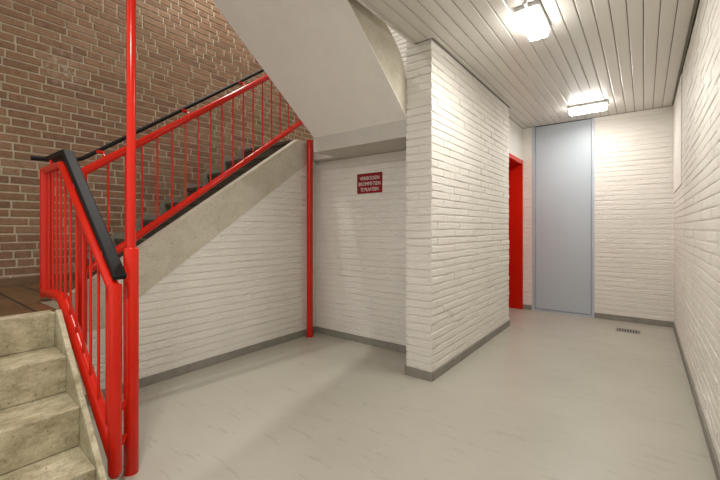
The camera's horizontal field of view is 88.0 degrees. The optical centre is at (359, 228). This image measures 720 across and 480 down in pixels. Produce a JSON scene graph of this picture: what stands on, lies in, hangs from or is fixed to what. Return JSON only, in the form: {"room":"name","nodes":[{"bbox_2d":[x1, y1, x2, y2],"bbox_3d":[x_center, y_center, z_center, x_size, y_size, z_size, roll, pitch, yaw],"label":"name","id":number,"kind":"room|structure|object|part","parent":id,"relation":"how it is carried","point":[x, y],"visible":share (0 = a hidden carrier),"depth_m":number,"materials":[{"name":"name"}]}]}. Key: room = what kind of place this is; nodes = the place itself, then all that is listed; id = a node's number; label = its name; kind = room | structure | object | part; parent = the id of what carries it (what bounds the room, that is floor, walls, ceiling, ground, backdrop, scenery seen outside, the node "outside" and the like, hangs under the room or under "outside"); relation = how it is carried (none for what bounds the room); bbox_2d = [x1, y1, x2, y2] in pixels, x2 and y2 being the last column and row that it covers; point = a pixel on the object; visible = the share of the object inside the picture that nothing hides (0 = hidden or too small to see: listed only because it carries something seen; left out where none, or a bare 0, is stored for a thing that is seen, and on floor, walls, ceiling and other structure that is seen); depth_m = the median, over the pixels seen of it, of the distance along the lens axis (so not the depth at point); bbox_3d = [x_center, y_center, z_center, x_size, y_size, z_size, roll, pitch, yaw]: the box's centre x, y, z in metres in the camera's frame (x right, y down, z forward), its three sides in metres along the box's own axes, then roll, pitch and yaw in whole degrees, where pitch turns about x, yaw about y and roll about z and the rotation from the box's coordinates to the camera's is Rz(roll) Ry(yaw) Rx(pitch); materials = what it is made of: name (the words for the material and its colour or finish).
{"room":"stairwell","nodes":[
{"label":"stairwell","id":0,"kind":"room"},
{"bbox_2d":[0,0,313,278],"bbox_3d":[-2.417,-1.633,3.508,0.202,4.765,5.851,0,0,37],"label":"wall","id":1,"kind":"structure","parent":0,"point":[63,62],"depth_m":3.48,"materials":[{"name":"brown brick"}]},
{"bbox_2d":[72,162,315,394],"bbox_3d":[-1.282,0.217,3.335,0.122,1.936,2.422,0,0,37],"label":"wall","id":2,"kind":"structure","parent":0,"point":[247,286],"depth_m":3.44,"materials":[{"name":"white brick"}]},
{"bbox_2d":[85,326,315,404],"bbox_3d":[-1.230,1.151,3.301,0.019,0.068,2.399,0,0,37],"label":"baseboard","id":3,"kind":"structure","parent":2,"relation":"attached to","point":[155,378],"depth_m":3.23,"materials":[{"name":"grey plastic"}]},
{"bbox_2d":[316,150,407,345],"bbox_3d":[0.044,0.220,3.931,1.667,1.930,0.152,0,0,37],"label":"wall","id":4,"kind":"structure","parent":0,"point":[361,253],"depth_m":3.85,"materials":[{"name":"white paint"}]},
{"bbox_2d":[313,119,407,162],"bbox_3d":[-0.090,-0.858,4.406,2.412,0.216,1.588,0,0,37],"label":"landing","id":5,"kind":"object","parent":4,"relation":"attached to","point":[387,137],"depth_m":3.44,"materials":[{"name":"grey concrete"}]},
{"bbox_2d":[212,0,407,137],"bbox_3d":[-1.201,-2.534,1.831,1.060,3.282,3.855,0,0,37],"label":"staircase","id":6,"kind":"structure","parent":5,"relation":"on","point":[339,67],"depth_m":2.89,"materials":[{"name":"grey paint"}]},
{"bbox_2d":[316,326,407,352],"bbox_3d":[0.069,1.151,3.816,1.423,0.068,0.019,0,0,37],"label":"baseboard","id":7,"kind":"structure","parent":4,"relation":"attached to","point":[365,340],"depth_m":3.83,"materials":[{"name":"grey plastic"}]},
{"bbox_2d":[357,172,381,193],"bbox_3d":[0.096,-0.460,3.796,0.315,0.205,0.007,0,0,37],"label":"wall sign","id":8,"kind":"object","parent":4,"relation":"attached to","point":[367,182],"visible":1,"depth_m":3.79,"materials":[{"name":"red plastic"}]},
{"bbox_2d":[386,24,407,87],"bbox_3d":[0.410,-2.365,5.156,2.700,3.300,0.202,0,0,37],"label":"wall","id":9,"kind":"structure","parent":0,"point":[400,41],"depth_m":4.93,"materials":[{"name":"white brick"}]},
{"bbox_2d":[87,308,716,479],"bbox_3d":[-0.120,1.235,2.866,4.634,0.100,7.614,0,0,37],"label":"floor","id":10,"kind":"structure","parent":0,"point":[551,396],"depth_m":2.38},
{"bbox_2d":[0,309,106,479],"bbox_3d":[-1.964,0.812,0.883,1.024,0.746,2.224,0,0,37],"label":"staircase","id":11,"kind":"structure","parent":10,"relation":"on","point":[47,432],"depth_m":1.69,"materials":[{"name":"concrete"}]},
{"bbox_2d":[40,149,126,479],"bbox_3d":[-1.544,0.339,2.022,1.160,1.583,0.115,0,0,36],"label":"stair railing","id":12,"kind":"object","parent":11,"relation":"attached to","point":[107,412],"visible":1,"depth_m":1.89,"materials":[{"name":"red metal"}]},
{"bbox_3d":[-1.985,0.029,2.353,0.058,0.801,0.058,0,0,37],"label":"newel post","id":13,"kind":"part","parent":12,"relation":"part of","materials":[{"name":"red metal"}]},
{"bbox_3d":[-1.538,0.711,2.013,1.122,0.681,0.060,0,0,37],"label":"rail","id":14,"kind":"part","parent":12,"relation":"part of","materials":[{"name":"red metal"}]},
{"bbox_3d":[-1.539,-0.042,2.014,1.120,0.695,0.052,0,0,37],"label":"rail","id":15,"kind":"part","parent":12,"relation":"part of","materials":[{"name":"red metal"}]},
{"bbox_3d":[-1.522,-0.110,2.023,1.098,0.686,0.056,0,0,37],"label":"handrail","id":16,"kind":"part","parent":12,"relation":"part of","materials":[{"name":"black rubber"}]},
{"bbox_3d":[-1.107,0.692,1.684,0.057,0.877,0.057,0,0,37],"label":"newel post","id":17,"kind":"part","parent":12,"relation":"part of","materials":[{"name":"red metal"}]},
{"bbox_2d":[0,273,122,347],"bbox_3d":[-2.749,0.786,1.807,1.345,0.797,2.740,0,0,37],"label":"landing","id":18,"kind":"object","parent":10,"relation":"on","point":[18,295],"depth_m":2.54,"materials":[{"name":"concrete"}]},
{"bbox_3d":[-3.290,0.419,2.194,0.016,0.062,2.700,0,0,37],"label":"tile skirting","id":19,"kind":"part","parent":18,"relation":"part of","materials":[{"name":"tile"}]},
{"bbox_2d":[67,139,306,298],"bbox_3d":[-1.587,-0.163,3.635,0.974,1.716,2.307,0,0,37],"label":"staircase","id":20,"kind":"structure","parent":18,"relation":"on","point":[167,246],"depth_m":3.38,"materials":[{"name":"concrete"}]},
{"bbox_2d":[30,69,302,344],"bbox_3d":[-1.289,-0.592,3.246,0.132,2.734,2.391,0,0,37],"label":"stair railing","id":21,"kind":"object","parent":20,"relation":"attached to","point":[105,160],"visible":0.68,"depth_m":2.93,"materials":[{"name":"red metal"}]},
{"bbox_3d":[-1.838,0.203,2.464,0.056,1.144,0.056,0,0,37],"label":"newel post","id":22,"kind":"part","parent":21,"relation":"part of","materials":[{"name":"red metal"}]},
{"bbox_3d":[-1.402,-1.146,3.183,0.028,1.440,2.154,0,0,37],"label":"handrail","id":23,"kind":"part","parent":21,"relation":"part of","materials":[{"name":"black rubber"}]},
{"bbox_3d":[-1.193,-1.150,3.308,0.052,1.618,2.176,0,0,37],"label":"rail","id":24,"kind":"part","parent":21,"relation":"part of","materials":[{"name":"red metal"}]},
{"bbox_3d":[-1.193,-0.475,3.308,0.052,1.618,2.176,0,0,37],"label":"rail","id":25,"kind":"part","parent":21,"relation":"part of","materials":[{"name":"red metal"}]},
{"bbox_3d":[-1.901,-0.276,4.014,0.015,1.491,1.920,0,0,37],"label":"skirting","id":26,"kind":"part","parent":20,"relation":"part of","materials":[{"name":"beige concrete"}]},
{"bbox_2d":[123,0,138,476],"bbox_3d":[-1.111,-0.568,1.809,0.065,3.507,0.065,0,0,37],"label":"support pole","id":27,"kind":"object","parent":10,"relation":"on","point":[130,252],"visible":1,"depth_m":1.79,"materials":[{"name":"red metal"}]},
{"bbox_2d":[306,140,312,336],"bbox_3d":[-0.551,0.110,4.085,0.080,2.150,0.080,0,0,37],"label":"support pole","id":28,"kind":"object","parent":10,"relation":"on","point":[309,142],"visible":1,"depth_m":4.05,"materials":[{"name":"red metal"}]},
{"bbox_2d":[406,39,508,371],"bbox_3d":[1.095,-0.342,3.782,0.233,3.053,2.083,0,0,37],"label":"wall pier","id":29,"kind":"object","parent":10,"relation":"on","point":[457,145],"visible":0.98,"depth_m":3.19,"materials":[{"name":"white brick"}]},
{"bbox_2d":[404,320,509,381],"bbox_3d":[1.092,1.151,3.778,0.249,0.068,2.089,0,0,37],"label":"baseboard","id":30,"kind":"object","parent":29,"relation":"attached to","point":[414,372],"visible":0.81,"depth_m":3.17,"materials":[{"name":"grey plastic"}]},
{"bbox_2d":[616,328,640,333],"bbox_3d":[3.093,1.183,4.301,0.230,0.004,0.170,0,0,37],"label":"floor vent","id":31,"kind":"object","parent":10,"relation":"in","point":[617,329],"visible":1,"depth_m":4.31,"materials":[{"name":"grey metal"}]},
{"bbox_2d":[508,118,522,159],"bbox_3d":[1.953,-0.192,5.159,0.300,2.753,1.254,0,0,37],"label":"wall","id":32,"kind":"structure","parent":0,"point":[515,148],"depth_m":5.19,"materials":[{"name":"white paint"}]},
{"bbox_2d":[508,153,522,308],"bbox_3d":[2.007,0.095,5.176,0.257,2.180,0.946,0,0,37],"label":"door","id":33,"kind":"structure","parent":32,"relation":"in","point":[515,168],"depth_m":5.49,"materials":[{"name":"red paint"}]},
{"bbox_2d":[415,38,667,128],"bbox_3d":[2.083,-1.470,3.715,1.708,0.011,3.192,0,0,37],"label":"trim","id":34,"kind":"structure","parent":32,"relation":"attached to","point":[433,39],"depth_m":3.74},
{"bbox_2d":[362,0,699,127],"bbox_3d":[0.880,-1.479,2.042,1.844,0.022,7.514,0,0,37],"label":"ceiling","id":35,"kind":"structure","parent":0,"point":[628,54],"depth_m":3.04,"materials":[{"name":"beige wood"}]},
{"bbox_2d":[356,0,414,44],"bbox_3d":[-0.852,-1.491,1.292,0.022,0.054,4.222,0,0,37],"label":"trim","id":36,"kind":"structure","parent":35,"relation":"attached to","point":[363,3],"depth_m":2.63,"materials":[{"name":"beige wood"}]},
{"bbox_2d":[514,0,550,40],"bbox_3d":[1.190,-1.424,2.571,0.154,0.088,0.428,0,0,37],"label":"ceiling light","id":37,"kind":"object","parent":35,"relation":"attached to","point":[531,17],"visible":1,"depth_m":2.50,"materials":[{"name":"white plastic"}]},
{"bbox_2d":[517,7,547,40],"bbox_3d":[1.205,-1.410,2.590,0.130,0.060,0.356,0,0,37],"label":"diffuser","id":38,"kind":"object","parent":37,"relation":"attached to","point":[533,21],"depth_m":2.51,"materials":[{"name":"white plastic"}]},
{"bbox_2d":[567,100,607,115],"bbox_3d":[2.703,-1.424,4.428,0.404,0.088,0.154,0,0,37],"label":"ceiling light","id":39,"kind":"object","parent":35,"relation":"attached to","point":[596,106],"visible":1,"depth_m":4.37,"materials":[{"name":"white plastic"}]},
{"bbox_2d":[522,105,674,321],"bbox_3d":[3.133,-0.192,5.046,2.104,2.753,0.202,0,0,37],"label":"wall","id":40,"kind":"structure","parent":0,"point":[634,203],"depth_m":4.71,"materials":[{"name":"white brick"}]},
{"bbox_2d":[523,304,531,309],"bbox_3d":[2.445,1.151,5.444,0.113,0.068,0.019,0,0,37],"label":"baseboard","id":41,"kind":"structure","parent":40,"relation":"attached to","point":[528,307],"depth_m":5.43,"materials":[{"name":"grey plastic"}]},
{"bbox_2d":[532,118,593,317],"bbox_3d":[2.820,-0.141,5.195,0.765,2.653,0.066,0,0,37],"label":"door","id":42,"kind":"structure","parent":40,"relation":"in","point":[563,153],"depth_m":5.19,"materials":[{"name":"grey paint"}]},
{"bbox_2d":[594,313,672,326],"bbox_3d":[3.423,1.151,4.698,0.797,0.068,0.019,0,0,37],"label":"baseboard","id":43,"kind":"structure","parent":40,"relation":"attached to","point":[596,315],"depth_m":4.67,"materials":[{"name":"grey plastic"}]},
{"bbox_2d":[674,0,719,463],"bbox_3d":[1.642,-0.192,1.522,0.202,2.753,7.615,0,0,37],"label":"wall","id":44,"kind":"structure","parent":0,"point":[697,200],"depth_m":2.35,"materials":[{"name":"white brick"}]},
{"bbox_2d":[673,74,682,192],"bbox_3d":[3.385,-0.931,3.973,0.017,1.033,1.184,0,0,37],"label":"wall panel","id":45,"kind":"object","parent":44,"relation":"attached to","point":[677,108],"visible":0.86,"depth_m":3.87,"materials":[{"name":"white paint"}]},
{"bbox_2d":[672,0,697,105],"bbox_3d":[1.489,-1.472,1.507,0.011,0.013,7.402,0,0,37],"label":"trim","id":46,"kind":"structure","parent":44,"relation":"attached to","point":[696,1],"depth_m":2.98,"materials":[{"name":"grey metal"}]},
{"bbox_2d":[673,322,719,479],"bbox_3d":[1.501,1.151,1.505,0.019,0.068,7.414,0,0,37],"label":"baseboard","id":47,"kind":"structure","parent":44,"relation":"attached to","point":[715,462],"depth_m":2.26,"materials":[{"name":"grey plastic"}]}
]}

